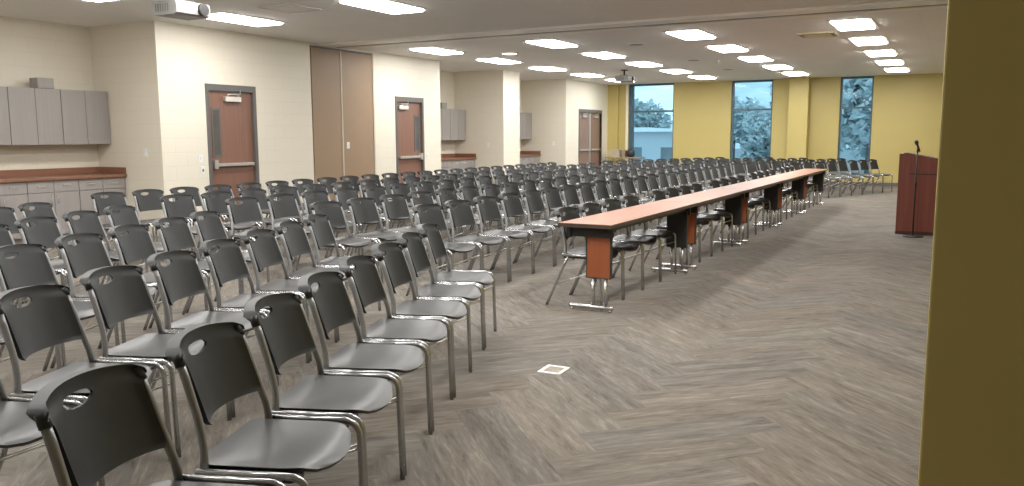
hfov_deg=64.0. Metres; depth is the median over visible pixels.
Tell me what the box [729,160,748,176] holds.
chair
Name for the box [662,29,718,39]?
recessed light
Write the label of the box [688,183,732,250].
chair
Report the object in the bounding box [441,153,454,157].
backsplash
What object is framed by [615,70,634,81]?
projector
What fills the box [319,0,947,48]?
bulkhead
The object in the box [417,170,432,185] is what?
chair
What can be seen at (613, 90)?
pilaster
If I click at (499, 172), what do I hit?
chair
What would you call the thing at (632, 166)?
chair
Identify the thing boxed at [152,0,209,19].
projector
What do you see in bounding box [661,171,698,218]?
chair
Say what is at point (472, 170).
chair
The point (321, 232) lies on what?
chair
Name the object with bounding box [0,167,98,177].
backsplash
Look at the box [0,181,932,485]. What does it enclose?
floor
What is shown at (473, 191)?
chair
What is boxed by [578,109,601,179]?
door
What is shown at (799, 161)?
chair
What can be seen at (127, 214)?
chair
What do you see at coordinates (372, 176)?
chair
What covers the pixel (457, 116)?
upper cabinet
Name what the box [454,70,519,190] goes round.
wall
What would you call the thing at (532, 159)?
base cabinet
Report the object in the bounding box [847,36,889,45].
recessed light
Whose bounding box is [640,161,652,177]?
chair
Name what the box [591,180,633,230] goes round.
chair
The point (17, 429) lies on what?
chair
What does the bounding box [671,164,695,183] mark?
chair
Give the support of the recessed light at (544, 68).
in the ceiling
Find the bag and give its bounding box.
[626,148,634,156]
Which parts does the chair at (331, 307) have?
backrest, leg, seat, leg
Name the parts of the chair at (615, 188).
backrest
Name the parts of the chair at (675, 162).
backrest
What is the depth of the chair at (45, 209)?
7.96 m
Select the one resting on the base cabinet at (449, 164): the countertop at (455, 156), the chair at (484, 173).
the countertop at (455, 156)
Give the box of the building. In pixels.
[634,127,672,164]
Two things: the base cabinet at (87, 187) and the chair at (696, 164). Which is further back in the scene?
the chair at (696, 164)
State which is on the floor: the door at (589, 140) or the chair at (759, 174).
the chair at (759, 174)
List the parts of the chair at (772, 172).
leg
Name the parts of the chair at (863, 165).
backrest, seat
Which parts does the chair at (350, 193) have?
backrest, leg, seat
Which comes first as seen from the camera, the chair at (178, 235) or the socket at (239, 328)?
the socket at (239, 328)
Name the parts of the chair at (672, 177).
backrest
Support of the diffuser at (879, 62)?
attached to the recessed light at (895, 61)
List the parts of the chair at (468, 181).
backrest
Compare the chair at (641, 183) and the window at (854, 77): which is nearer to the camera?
the chair at (641, 183)
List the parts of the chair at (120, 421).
backrest, seat, leg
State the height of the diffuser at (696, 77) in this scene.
0.028 m
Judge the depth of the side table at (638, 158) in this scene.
25.77 m
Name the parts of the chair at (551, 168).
backrest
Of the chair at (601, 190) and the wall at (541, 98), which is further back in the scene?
the wall at (541, 98)
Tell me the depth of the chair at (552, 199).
10.00 m
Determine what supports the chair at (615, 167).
on the floor
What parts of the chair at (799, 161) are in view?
backrest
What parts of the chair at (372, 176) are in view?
backrest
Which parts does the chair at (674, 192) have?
backrest, leg, seat, leg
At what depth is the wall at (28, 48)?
11.73 m
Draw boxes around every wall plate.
[143,148,147,156]
[198,155,202,162]
[201,166,204,173]
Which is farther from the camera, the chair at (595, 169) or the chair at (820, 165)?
the chair at (820, 165)
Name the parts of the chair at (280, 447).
backrest, leg, seat, leg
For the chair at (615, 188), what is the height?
0.825 m
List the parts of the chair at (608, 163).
backrest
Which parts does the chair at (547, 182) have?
backrest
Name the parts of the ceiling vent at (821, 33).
plate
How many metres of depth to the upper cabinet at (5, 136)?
10.91 m
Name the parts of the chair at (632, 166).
backrest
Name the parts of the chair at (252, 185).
backrest, seat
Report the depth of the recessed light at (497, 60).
17.79 m
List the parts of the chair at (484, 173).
backrest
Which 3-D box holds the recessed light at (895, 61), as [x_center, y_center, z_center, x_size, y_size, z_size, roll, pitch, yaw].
[8.586,-4.101,18.627,0.600,0.032,1.210,4,8,28]
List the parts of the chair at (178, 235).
leg, backrest, leg, seat, leg, leg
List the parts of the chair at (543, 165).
backrest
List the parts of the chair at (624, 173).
backrest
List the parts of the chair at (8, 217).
backrest, leg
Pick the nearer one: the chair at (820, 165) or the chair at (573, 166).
the chair at (573, 166)
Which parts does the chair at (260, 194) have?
backrest, seat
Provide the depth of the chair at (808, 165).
18.89 m
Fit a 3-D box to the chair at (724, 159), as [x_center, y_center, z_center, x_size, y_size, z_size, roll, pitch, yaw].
[5.876,-1.866,22.118,0.510,0.825,0.544,-6,10,-40]
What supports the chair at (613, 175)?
on the floor
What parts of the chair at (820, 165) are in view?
backrest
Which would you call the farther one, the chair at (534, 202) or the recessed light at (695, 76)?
the recessed light at (695, 76)
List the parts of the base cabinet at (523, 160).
drawer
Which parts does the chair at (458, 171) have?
backrest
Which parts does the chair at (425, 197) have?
backrest, leg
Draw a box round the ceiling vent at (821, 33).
[796,31,838,37]
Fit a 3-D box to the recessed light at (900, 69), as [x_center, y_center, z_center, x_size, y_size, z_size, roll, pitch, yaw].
[9.748,-4.383,20.755,0.600,0.032,1.210,4,8,28]
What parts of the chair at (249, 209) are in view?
leg, backrest, seat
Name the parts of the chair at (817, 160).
backrest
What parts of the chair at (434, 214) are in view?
backrest, leg, seat, leg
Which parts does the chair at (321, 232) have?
backrest, leg, seat, leg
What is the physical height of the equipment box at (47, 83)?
0.145 m
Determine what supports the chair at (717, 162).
on the floor
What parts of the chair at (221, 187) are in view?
backrest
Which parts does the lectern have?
groove trim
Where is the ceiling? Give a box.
[0,0,947,84]
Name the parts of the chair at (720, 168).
backrest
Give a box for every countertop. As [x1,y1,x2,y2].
[0,167,126,182]
[441,153,476,160]
[520,151,540,156]
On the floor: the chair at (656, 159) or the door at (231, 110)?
the chair at (656, 159)
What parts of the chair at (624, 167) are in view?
backrest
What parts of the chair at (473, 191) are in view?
backrest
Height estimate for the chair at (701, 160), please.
0.825 m
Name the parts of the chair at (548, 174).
backrest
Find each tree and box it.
[634,98,672,127]
[733,96,765,159]
[739,110,769,161]
[763,84,848,152]
[840,129,859,150]
[841,78,872,173]
[846,119,864,166]
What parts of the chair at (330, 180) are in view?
backrest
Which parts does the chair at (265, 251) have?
backrest, leg, seat, leg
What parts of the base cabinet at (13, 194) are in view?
drawer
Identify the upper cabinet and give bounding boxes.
[0,86,10,144]
[7,87,63,144]
[60,89,110,143]
[440,108,449,139]
[450,109,465,139]
[520,113,531,138]
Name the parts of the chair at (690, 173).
backrest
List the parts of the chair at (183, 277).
leg, backrest, leg, seat, leg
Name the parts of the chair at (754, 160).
backrest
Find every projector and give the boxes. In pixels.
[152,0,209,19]
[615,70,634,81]
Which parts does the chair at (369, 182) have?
backrest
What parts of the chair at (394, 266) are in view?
backrest, leg, seat, leg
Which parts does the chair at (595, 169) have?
backrest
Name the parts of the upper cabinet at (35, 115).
door, door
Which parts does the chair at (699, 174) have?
backrest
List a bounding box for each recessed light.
[88,0,110,1]
[208,12,287,26]
[333,0,429,13]
[406,47,466,54]
[474,57,521,63]
[500,51,517,54]
[523,39,581,47]
[526,66,568,70]
[571,73,604,76]
[579,51,628,58]
[623,61,664,66]
[659,69,692,73]
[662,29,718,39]
[687,75,717,78]
[704,44,750,52]
[736,55,774,61]
[760,64,793,69]
[780,71,810,75]
[826,18,878,30]
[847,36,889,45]
[862,49,898,56]
[873,59,905,64]
[882,67,910,71]
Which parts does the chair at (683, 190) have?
backrest, seat, leg, leg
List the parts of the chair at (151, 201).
backrest, leg, seat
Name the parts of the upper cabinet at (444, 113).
door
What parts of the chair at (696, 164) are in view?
backrest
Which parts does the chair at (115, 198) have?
backrest, seat, leg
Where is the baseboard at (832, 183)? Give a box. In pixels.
[618,178,897,185]
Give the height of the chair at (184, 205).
0.825 m
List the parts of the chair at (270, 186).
backrest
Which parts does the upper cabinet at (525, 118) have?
door, door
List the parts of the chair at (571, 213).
leg, backrest, leg, leg, seat, leg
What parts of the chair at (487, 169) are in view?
backrest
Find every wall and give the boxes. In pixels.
[0,16,98,169]
[89,21,157,235]
[145,20,607,235]
[440,71,521,153]
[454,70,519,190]
[522,79,559,182]
[619,73,942,182]
[918,0,1023,485]
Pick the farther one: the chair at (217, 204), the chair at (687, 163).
the chair at (687, 163)
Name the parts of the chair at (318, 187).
backrest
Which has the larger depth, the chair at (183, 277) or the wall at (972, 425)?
the chair at (183, 277)
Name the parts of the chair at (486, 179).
backrest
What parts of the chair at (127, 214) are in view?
backrest, seat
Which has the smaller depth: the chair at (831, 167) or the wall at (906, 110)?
the chair at (831, 167)
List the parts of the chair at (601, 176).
backrest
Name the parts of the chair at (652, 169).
backrest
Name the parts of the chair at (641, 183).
backrest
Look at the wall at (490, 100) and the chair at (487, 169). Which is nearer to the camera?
the chair at (487, 169)
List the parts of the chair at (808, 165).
backrest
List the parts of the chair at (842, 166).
backrest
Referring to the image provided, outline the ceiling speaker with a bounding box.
[627,43,644,45]
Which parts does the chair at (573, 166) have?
backrest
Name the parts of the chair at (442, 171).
backrest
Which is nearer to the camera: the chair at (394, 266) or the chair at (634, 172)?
the chair at (394, 266)
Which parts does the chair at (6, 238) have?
backrest, leg, leg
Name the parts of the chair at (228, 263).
backrest, seat, leg, leg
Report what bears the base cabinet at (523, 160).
on the floor
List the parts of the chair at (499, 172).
backrest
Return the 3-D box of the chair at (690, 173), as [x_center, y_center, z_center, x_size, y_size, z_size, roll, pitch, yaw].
[3.467,-0.957,15.208,0.544,0.825,0.510,4,8,28]
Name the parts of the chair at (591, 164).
backrest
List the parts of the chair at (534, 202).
leg, backrest, leg, leg, seat, leg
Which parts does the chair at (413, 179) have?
backrest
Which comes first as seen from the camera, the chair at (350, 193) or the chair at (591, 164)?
the chair at (350, 193)
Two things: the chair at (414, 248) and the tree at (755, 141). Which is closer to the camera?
the chair at (414, 248)
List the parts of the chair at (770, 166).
backrest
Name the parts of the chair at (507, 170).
backrest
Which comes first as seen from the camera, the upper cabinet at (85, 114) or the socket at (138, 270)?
the socket at (138, 270)
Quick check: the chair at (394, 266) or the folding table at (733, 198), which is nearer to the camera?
the chair at (394, 266)
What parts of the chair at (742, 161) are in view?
backrest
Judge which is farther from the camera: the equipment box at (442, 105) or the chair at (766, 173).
the equipment box at (442, 105)
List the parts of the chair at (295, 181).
backrest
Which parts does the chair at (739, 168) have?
backrest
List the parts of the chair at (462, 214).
backrest, leg, leg, seat, leg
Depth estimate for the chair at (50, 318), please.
3.43 m
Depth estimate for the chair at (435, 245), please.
5.87 m
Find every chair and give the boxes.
[0,207,63,302]
[0,224,67,307]
[0,244,119,370]
[0,285,171,485]
[0,328,61,369]
[0,378,96,485]
[14,216,110,307]
[18,202,98,282]
[26,364,285,485]
[50,233,165,367]
[62,210,147,286]
[79,265,231,457]
[91,192,154,265]
[103,205,165,299]
[107,224,207,341]
[132,189,192,252]
[146,250,266,417]
[148,217,241,327]
[159,194,199,256]
[165,322,364,485]
[169,187,225,251]
[185,211,269,312]
[199,239,309,385]
[200,191,260,257]
[204,184,257,238]
[225,197,292,267]
[236,182,269,232]
[238,189,293,243]
[240,229,337,361]
[243,293,404,485]
[261,194,328,270]
[265,180,313,226]
[271,186,325,249]
[274,221,359,340]
[292,179,337,230]
[298,191,359,262]
[298,271,432,475]
[303,184,352,235]
[303,214,380,310]
[309,201,379,290]
[317,177,359,232]
[329,188,387,256]
[331,182,378,236]
[339,255,453,430]
[340,176,362,226]
[346,197,403,282]
[357,180,402,231]
[360,185,413,248]
[361,174,400,225]
[371,242,471,397]
[379,178,411,228]
[379,194,440,268]
[381,173,416,222]
[389,183,414,240]
[396,232,484,349]
[400,172,415,183]
[400,176,443,226]
[406,191,464,268]
[406,204,482,295]
[413,181,459,230]
[416,224,496,347]
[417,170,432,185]
[423,175,461,218]
[429,188,488,261]
[434,169,459,191]
[435,179,479,236]
[442,174,461,199]
[444,200,509,290]
[450,168,478,187]
[454,178,498,230]
[454,186,508,255]
[459,172,483,212]
[464,167,479,191]
[469,196,533,280]
[472,176,515,229]
[474,171,503,212]
[478,167,493,183]
[480,184,528,245]
[489,175,531,225]
[491,166,502,173]
[491,170,524,210]
[492,193,554,272]
[500,182,545,245]
[503,165,514,176]
[506,169,537,189]
[509,173,544,221]
[515,164,541,182]
[515,190,573,265]
[519,168,538,190]
[519,180,561,240]
[525,172,544,217]
[526,163,542,181]
[532,167,562,199]
[536,171,573,216]
[536,178,576,220]
[536,187,564,255]
[537,163,547,189]
[544,166,568,199]
[546,207,623,310]
[547,162,567,179]
[548,176,590,230]
[549,170,585,213]
[556,165,568,182]
[556,185,582,246]
[565,168,593,209]
[566,175,602,205]
[567,164,593,191]
[571,182,620,244]
[571,203,643,299]
[575,167,607,207]
[577,163,595,194]
[581,174,616,205]
[586,163,607,178]
[588,167,617,205]
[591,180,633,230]
[593,172,627,204]
[595,199,660,288]
[599,166,623,198]
[601,160,618,177]
[605,171,638,204]
[606,179,646,231]
[609,165,635,187]
[613,196,676,280]
[615,160,628,175]
[615,177,657,231]
[617,170,647,197]
[618,164,644,196]
[627,163,646,197]
[627,169,657,197]
[630,160,640,174]
[633,175,666,225]
[636,168,665,197]
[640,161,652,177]
[640,174,666,224]
[642,159,654,173]
[644,191,699,268]
[646,167,675,195]
[651,172,680,221]
[654,161,677,176]
[655,166,682,187]
[656,159,677,177]
[658,188,711,261]
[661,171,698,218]
[663,165,688,185]
[668,160,687,176]
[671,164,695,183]
[675,170,703,210]
[676,186,722,255]
[678,164,703,185]
[681,160,695,175]
[684,169,714,206]
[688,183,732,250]
[689,162,714,184]
[693,168,722,205]
[694,159,711,175]
[700,167,720,206]
[702,161,724,186]
[702,180,748,240]
[707,159,725,182]
[708,166,729,204]
[712,165,725,204]
[713,178,755,238]
[716,161,735,176]
[719,158,739,174]
[719,164,732,202]
[724,177,763,234]
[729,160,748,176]
[730,175,770,228]
[731,158,746,174]
[732,162,758,193]
[741,160,751,174]
[744,162,759,195]
[747,173,780,222]
[753,159,776,173]
[753,161,769,194]
[754,172,786,221]
[757,171,792,217]
[762,159,789,189]
[764,170,797,216]
[770,161,790,185]
[772,168,805,211]
[777,158,786,166]
[781,167,809,209]
[782,160,807,193]
[784,163,812,198]
[786,166,813,206]
[788,165,817,204]
[794,160,818,192]
[801,162,828,197]
[805,159,829,192]
[808,162,839,196]
[816,159,840,191]
[821,161,851,196]
[823,158,850,190]
[832,158,859,189]
[832,161,862,194]
[843,160,872,194]
[853,160,882,193]
[863,159,892,191]
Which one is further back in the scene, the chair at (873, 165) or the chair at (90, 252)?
the chair at (873, 165)
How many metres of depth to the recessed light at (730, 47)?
15.32 m
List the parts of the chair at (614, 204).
backrest, leg, leg, seat, leg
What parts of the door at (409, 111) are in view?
vision glass, vision frame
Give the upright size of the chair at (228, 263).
0.825 m
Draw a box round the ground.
[735,149,864,172]
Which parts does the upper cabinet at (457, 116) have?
door, door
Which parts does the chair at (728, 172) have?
backrest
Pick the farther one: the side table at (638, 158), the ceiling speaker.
the side table at (638, 158)
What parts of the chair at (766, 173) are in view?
backrest, leg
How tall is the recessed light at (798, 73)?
0.032 m
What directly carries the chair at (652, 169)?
on the floor
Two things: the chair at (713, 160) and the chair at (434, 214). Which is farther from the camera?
the chair at (713, 160)
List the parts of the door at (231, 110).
vision frame, vision glass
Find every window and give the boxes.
[628,83,673,171]
[730,79,772,168]
[837,76,873,174]
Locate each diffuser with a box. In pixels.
[530,67,565,70]
[688,76,715,78]
[783,72,807,75]
[876,60,902,64]
[885,68,908,71]
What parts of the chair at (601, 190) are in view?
backrest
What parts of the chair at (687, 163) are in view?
backrest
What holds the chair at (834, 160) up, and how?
on the floor
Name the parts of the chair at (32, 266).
leg, backrest, leg, leg, seat, leg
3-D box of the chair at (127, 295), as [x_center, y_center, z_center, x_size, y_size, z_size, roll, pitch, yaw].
[-1.723,0.530,3.931,0.544,0.825,0.510,1,7,8]
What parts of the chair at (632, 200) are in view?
backrest, leg, leg, seat, leg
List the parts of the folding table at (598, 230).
panel, leg, leg, panel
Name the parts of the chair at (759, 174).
backrest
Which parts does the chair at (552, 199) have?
backrest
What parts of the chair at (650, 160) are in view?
backrest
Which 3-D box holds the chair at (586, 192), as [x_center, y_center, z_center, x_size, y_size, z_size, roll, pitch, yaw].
[1.121,-0.386,10.888,0.544,0.825,0.510,4,8,28]
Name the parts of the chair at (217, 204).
backrest, seat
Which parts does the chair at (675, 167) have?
backrest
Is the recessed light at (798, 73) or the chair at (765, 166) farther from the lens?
the recessed light at (798, 73)
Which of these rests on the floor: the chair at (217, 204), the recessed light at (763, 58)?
the chair at (217, 204)
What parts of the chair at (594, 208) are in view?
leg, backrest, leg, seat, leg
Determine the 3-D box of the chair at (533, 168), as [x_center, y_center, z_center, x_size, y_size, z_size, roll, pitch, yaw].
[0.692,-1.123,16.564,0.544,0.825,0.510,4,8,28]
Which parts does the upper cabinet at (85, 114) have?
door, door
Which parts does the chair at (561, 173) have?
backrest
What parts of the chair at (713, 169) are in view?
backrest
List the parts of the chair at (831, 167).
backrest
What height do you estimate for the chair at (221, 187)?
0.825 m
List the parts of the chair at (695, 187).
backrest, seat, leg, leg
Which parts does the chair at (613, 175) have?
backrest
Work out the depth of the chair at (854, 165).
20.21 m
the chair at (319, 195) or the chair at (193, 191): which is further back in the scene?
the chair at (193, 191)
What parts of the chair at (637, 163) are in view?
backrest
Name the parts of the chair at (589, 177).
backrest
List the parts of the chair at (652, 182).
backrest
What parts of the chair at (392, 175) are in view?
backrest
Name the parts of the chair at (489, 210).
leg, backrest, leg, leg, seat, leg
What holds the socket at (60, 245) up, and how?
attached to the chair at (90, 252)
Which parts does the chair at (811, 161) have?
backrest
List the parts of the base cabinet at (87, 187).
drawer, door, drawer, door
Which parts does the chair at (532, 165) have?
backrest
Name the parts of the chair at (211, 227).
leg, backrest, leg, seat, leg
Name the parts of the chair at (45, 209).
backrest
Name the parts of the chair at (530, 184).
backrest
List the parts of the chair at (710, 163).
backrest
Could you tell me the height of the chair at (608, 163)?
0.825 m
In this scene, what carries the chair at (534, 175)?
on the floor
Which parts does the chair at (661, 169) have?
backrest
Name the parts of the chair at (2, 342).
seat, leg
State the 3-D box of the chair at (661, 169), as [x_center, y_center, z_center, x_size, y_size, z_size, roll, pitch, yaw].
[3.183,-1.154,16.731,0.544,0.825,0.510,4,8,28]
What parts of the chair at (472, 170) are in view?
backrest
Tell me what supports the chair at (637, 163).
on the floor
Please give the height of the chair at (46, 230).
0.825 m
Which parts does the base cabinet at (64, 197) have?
drawer, door, drawer, door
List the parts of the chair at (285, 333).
backrest, leg, seat, leg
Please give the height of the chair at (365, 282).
0.825 m
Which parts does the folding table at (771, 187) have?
leg, panel, leg, panel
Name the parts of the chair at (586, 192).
backrest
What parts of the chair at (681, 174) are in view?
backrest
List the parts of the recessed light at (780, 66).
light frame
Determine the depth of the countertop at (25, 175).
11.78 m
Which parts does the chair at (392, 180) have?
backrest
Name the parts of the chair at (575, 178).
backrest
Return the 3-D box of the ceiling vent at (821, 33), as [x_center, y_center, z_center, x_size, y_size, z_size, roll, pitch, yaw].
[5.005,-3.405,13.403,0.580,0.036,0.580,4,8,28]
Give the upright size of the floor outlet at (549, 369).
0.006 m
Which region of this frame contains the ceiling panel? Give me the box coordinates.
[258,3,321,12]
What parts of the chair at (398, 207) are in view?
backrest, seat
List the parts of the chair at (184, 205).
backrest, seat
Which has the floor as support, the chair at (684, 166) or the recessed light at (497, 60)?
the chair at (684, 166)
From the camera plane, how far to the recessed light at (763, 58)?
17.44 m
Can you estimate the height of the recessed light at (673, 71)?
0.032 m
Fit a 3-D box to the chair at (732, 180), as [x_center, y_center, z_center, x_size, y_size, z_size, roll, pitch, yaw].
[3.454,-0.569,12.222,0.544,0.825,0.510,4,8,28]
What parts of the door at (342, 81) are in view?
panel, seam trim, panel, edge trim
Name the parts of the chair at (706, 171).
backrest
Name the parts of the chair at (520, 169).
backrest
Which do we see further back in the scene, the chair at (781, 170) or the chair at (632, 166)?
the chair at (632, 166)
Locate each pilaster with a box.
[607,84,619,164]
[786,77,810,182]
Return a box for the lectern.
[895,152,937,235]
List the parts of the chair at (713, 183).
leg, backrest, leg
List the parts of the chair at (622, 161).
backrest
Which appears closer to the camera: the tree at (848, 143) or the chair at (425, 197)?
the chair at (425, 197)
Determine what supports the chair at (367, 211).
on the floor
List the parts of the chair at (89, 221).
backrest, seat, leg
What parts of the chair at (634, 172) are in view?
backrest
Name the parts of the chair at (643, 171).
backrest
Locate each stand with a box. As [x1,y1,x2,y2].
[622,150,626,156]
[902,140,922,237]
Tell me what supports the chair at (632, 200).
on the floor
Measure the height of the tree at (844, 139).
9.097 m
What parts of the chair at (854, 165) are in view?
backrest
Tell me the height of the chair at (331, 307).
0.825 m
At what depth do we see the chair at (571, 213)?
7.04 m
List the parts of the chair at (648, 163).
backrest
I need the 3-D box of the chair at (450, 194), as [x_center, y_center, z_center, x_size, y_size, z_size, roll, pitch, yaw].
[-0.628,-0.229,9.731,0.544,0.825,0.510,4,8,28]
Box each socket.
[33,411,52,430]
[57,242,63,248]
[60,286,69,294]
[83,281,92,290]
[133,365,146,378]
[135,267,142,274]
[149,263,157,271]
[171,353,185,368]
[234,323,244,334]
[249,315,260,327]
[293,295,301,303]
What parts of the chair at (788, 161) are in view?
backrest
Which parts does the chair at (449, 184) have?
backrest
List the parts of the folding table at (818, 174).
panel, leg, panel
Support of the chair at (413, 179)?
on the floor
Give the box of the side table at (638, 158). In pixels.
[605,157,644,163]
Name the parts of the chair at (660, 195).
leg, backrest, leg, seat, leg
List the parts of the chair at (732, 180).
backrest, leg, seat, leg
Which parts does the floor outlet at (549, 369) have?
lid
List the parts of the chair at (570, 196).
backrest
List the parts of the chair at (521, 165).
backrest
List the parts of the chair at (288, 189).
backrest, seat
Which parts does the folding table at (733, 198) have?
leg, panel, leg, panel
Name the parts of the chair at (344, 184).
backrest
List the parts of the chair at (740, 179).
backrest, seat, leg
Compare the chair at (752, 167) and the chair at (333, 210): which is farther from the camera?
the chair at (752, 167)
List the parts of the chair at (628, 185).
backrest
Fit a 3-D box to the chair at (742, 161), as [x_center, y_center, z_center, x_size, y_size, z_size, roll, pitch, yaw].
[6.136,-1.713,20.935,0.510,0.825,0.544,-7,10,-40]
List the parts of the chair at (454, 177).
backrest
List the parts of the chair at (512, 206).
leg, backrest, leg, leg, seat, leg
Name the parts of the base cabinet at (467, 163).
drawer, door, drawer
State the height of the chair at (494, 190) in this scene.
0.825 m
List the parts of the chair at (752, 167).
backrest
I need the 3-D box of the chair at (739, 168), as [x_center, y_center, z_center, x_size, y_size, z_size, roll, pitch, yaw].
[5.340,-1.441,18.868,0.510,0.825,0.544,-7,10,-40]
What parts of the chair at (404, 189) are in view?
backrest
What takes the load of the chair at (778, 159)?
on the floor
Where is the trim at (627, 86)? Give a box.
[625,85,628,162]
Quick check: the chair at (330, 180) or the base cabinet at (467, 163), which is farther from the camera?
the base cabinet at (467, 163)
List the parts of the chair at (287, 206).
backrest, leg, seat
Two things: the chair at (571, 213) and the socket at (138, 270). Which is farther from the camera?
the chair at (571, 213)
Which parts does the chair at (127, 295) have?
backrest, leg, leg, seat, leg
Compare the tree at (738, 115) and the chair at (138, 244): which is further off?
the tree at (738, 115)
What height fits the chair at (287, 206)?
0.825 m
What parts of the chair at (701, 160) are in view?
backrest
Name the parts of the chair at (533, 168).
backrest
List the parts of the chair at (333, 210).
backrest, leg, seat, leg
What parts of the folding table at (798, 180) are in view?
leg, panel, leg, panel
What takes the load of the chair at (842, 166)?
on the floor
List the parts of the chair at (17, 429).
seat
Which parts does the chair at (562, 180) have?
backrest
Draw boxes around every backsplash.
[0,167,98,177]
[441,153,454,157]
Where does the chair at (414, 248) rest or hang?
on the floor
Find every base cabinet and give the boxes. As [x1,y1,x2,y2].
[0,182,28,243]
[26,179,79,234]
[78,177,125,235]
[443,160,459,193]
[458,159,474,193]
[520,156,528,167]
[528,156,539,166]
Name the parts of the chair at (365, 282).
backrest, leg, seat, leg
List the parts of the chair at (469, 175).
backrest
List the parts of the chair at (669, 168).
backrest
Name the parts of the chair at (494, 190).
backrest, leg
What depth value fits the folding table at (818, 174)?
16.77 m
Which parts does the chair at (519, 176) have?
backrest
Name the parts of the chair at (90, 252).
leg, backrest, leg, leg, seat, leg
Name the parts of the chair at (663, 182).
backrest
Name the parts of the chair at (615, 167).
backrest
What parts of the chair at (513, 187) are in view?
backrest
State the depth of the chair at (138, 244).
5.88 m
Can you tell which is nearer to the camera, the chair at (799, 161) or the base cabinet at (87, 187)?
the base cabinet at (87, 187)
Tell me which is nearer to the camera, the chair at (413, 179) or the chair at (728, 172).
the chair at (413, 179)
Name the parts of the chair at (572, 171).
backrest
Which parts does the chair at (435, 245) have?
backrest, leg, seat, leg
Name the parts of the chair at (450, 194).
backrest, seat, leg, leg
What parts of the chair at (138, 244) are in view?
leg, backrest, seat, leg, leg, leg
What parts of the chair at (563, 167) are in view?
backrest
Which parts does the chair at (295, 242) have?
backrest, leg, seat, leg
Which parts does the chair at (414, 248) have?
backrest, leg, seat, leg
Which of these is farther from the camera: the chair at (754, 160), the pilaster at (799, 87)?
the pilaster at (799, 87)
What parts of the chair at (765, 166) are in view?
backrest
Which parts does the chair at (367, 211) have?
backrest, leg, seat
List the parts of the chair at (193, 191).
backrest, leg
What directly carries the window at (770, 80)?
in the wall at (906, 110)
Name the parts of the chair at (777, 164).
backrest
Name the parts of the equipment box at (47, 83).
panel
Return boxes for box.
[29,77,53,88]
[440,103,446,108]
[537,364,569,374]
[609,149,621,156]
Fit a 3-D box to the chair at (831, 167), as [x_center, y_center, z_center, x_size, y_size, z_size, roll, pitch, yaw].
[7.728,-1.530,19.480,0.510,0.825,0.544,-7,10,-40]
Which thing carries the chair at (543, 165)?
on the floor
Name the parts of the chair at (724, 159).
backrest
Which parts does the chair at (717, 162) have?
backrest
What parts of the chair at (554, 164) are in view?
backrest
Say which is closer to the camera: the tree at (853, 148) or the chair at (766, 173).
the chair at (766, 173)
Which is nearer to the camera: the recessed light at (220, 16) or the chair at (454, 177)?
the recessed light at (220, 16)
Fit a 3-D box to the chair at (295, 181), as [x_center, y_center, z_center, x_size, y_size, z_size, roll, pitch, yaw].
[-2.962,-0.538,12.179,0.544,0.825,0.510,4,8,28]
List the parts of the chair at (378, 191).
backrest, seat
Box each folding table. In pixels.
[558,201,696,312]
[659,188,749,269]
[718,180,783,243]
[755,173,808,225]
[785,169,827,212]
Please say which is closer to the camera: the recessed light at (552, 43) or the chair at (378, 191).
the chair at (378, 191)
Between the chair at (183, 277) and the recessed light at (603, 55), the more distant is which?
the recessed light at (603, 55)
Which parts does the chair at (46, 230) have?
backrest, seat, leg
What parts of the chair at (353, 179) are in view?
backrest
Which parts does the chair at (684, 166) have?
backrest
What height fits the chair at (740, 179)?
0.825 m
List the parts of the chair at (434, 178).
backrest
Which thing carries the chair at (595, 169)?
on the floor
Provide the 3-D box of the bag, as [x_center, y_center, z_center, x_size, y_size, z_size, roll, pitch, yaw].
[3.751,-2.854,25.929,0.260,0.276,0.240,4,8,28]
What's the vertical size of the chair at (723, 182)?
0.825 m
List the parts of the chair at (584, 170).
backrest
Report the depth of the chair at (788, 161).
20.34 m
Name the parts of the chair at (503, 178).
backrest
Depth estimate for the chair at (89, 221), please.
7.05 m
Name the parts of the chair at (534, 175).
backrest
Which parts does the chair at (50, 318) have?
leg, backrest, leg, seat, leg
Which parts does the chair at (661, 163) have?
backrest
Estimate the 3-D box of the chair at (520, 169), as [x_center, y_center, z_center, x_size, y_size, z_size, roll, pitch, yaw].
[0.422,-1.060,16.089,0.544,0.825,0.510,4,8,28]
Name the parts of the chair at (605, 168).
backrest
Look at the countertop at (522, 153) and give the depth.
24.36 m
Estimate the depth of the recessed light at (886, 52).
16.37 m
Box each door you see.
[205,83,259,222]
[310,45,375,199]
[395,96,424,197]
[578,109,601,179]
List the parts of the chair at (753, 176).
backrest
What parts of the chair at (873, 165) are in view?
backrest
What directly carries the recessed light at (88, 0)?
in the ceiling
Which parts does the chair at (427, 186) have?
backrest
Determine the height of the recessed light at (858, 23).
0.032 m
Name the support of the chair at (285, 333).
on the floor
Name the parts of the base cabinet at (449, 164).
drawer, door, drawer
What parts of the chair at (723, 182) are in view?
backrest, leg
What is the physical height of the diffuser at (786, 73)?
0.028 m
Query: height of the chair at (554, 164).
0.825 m
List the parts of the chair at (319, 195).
backrest, seat, leg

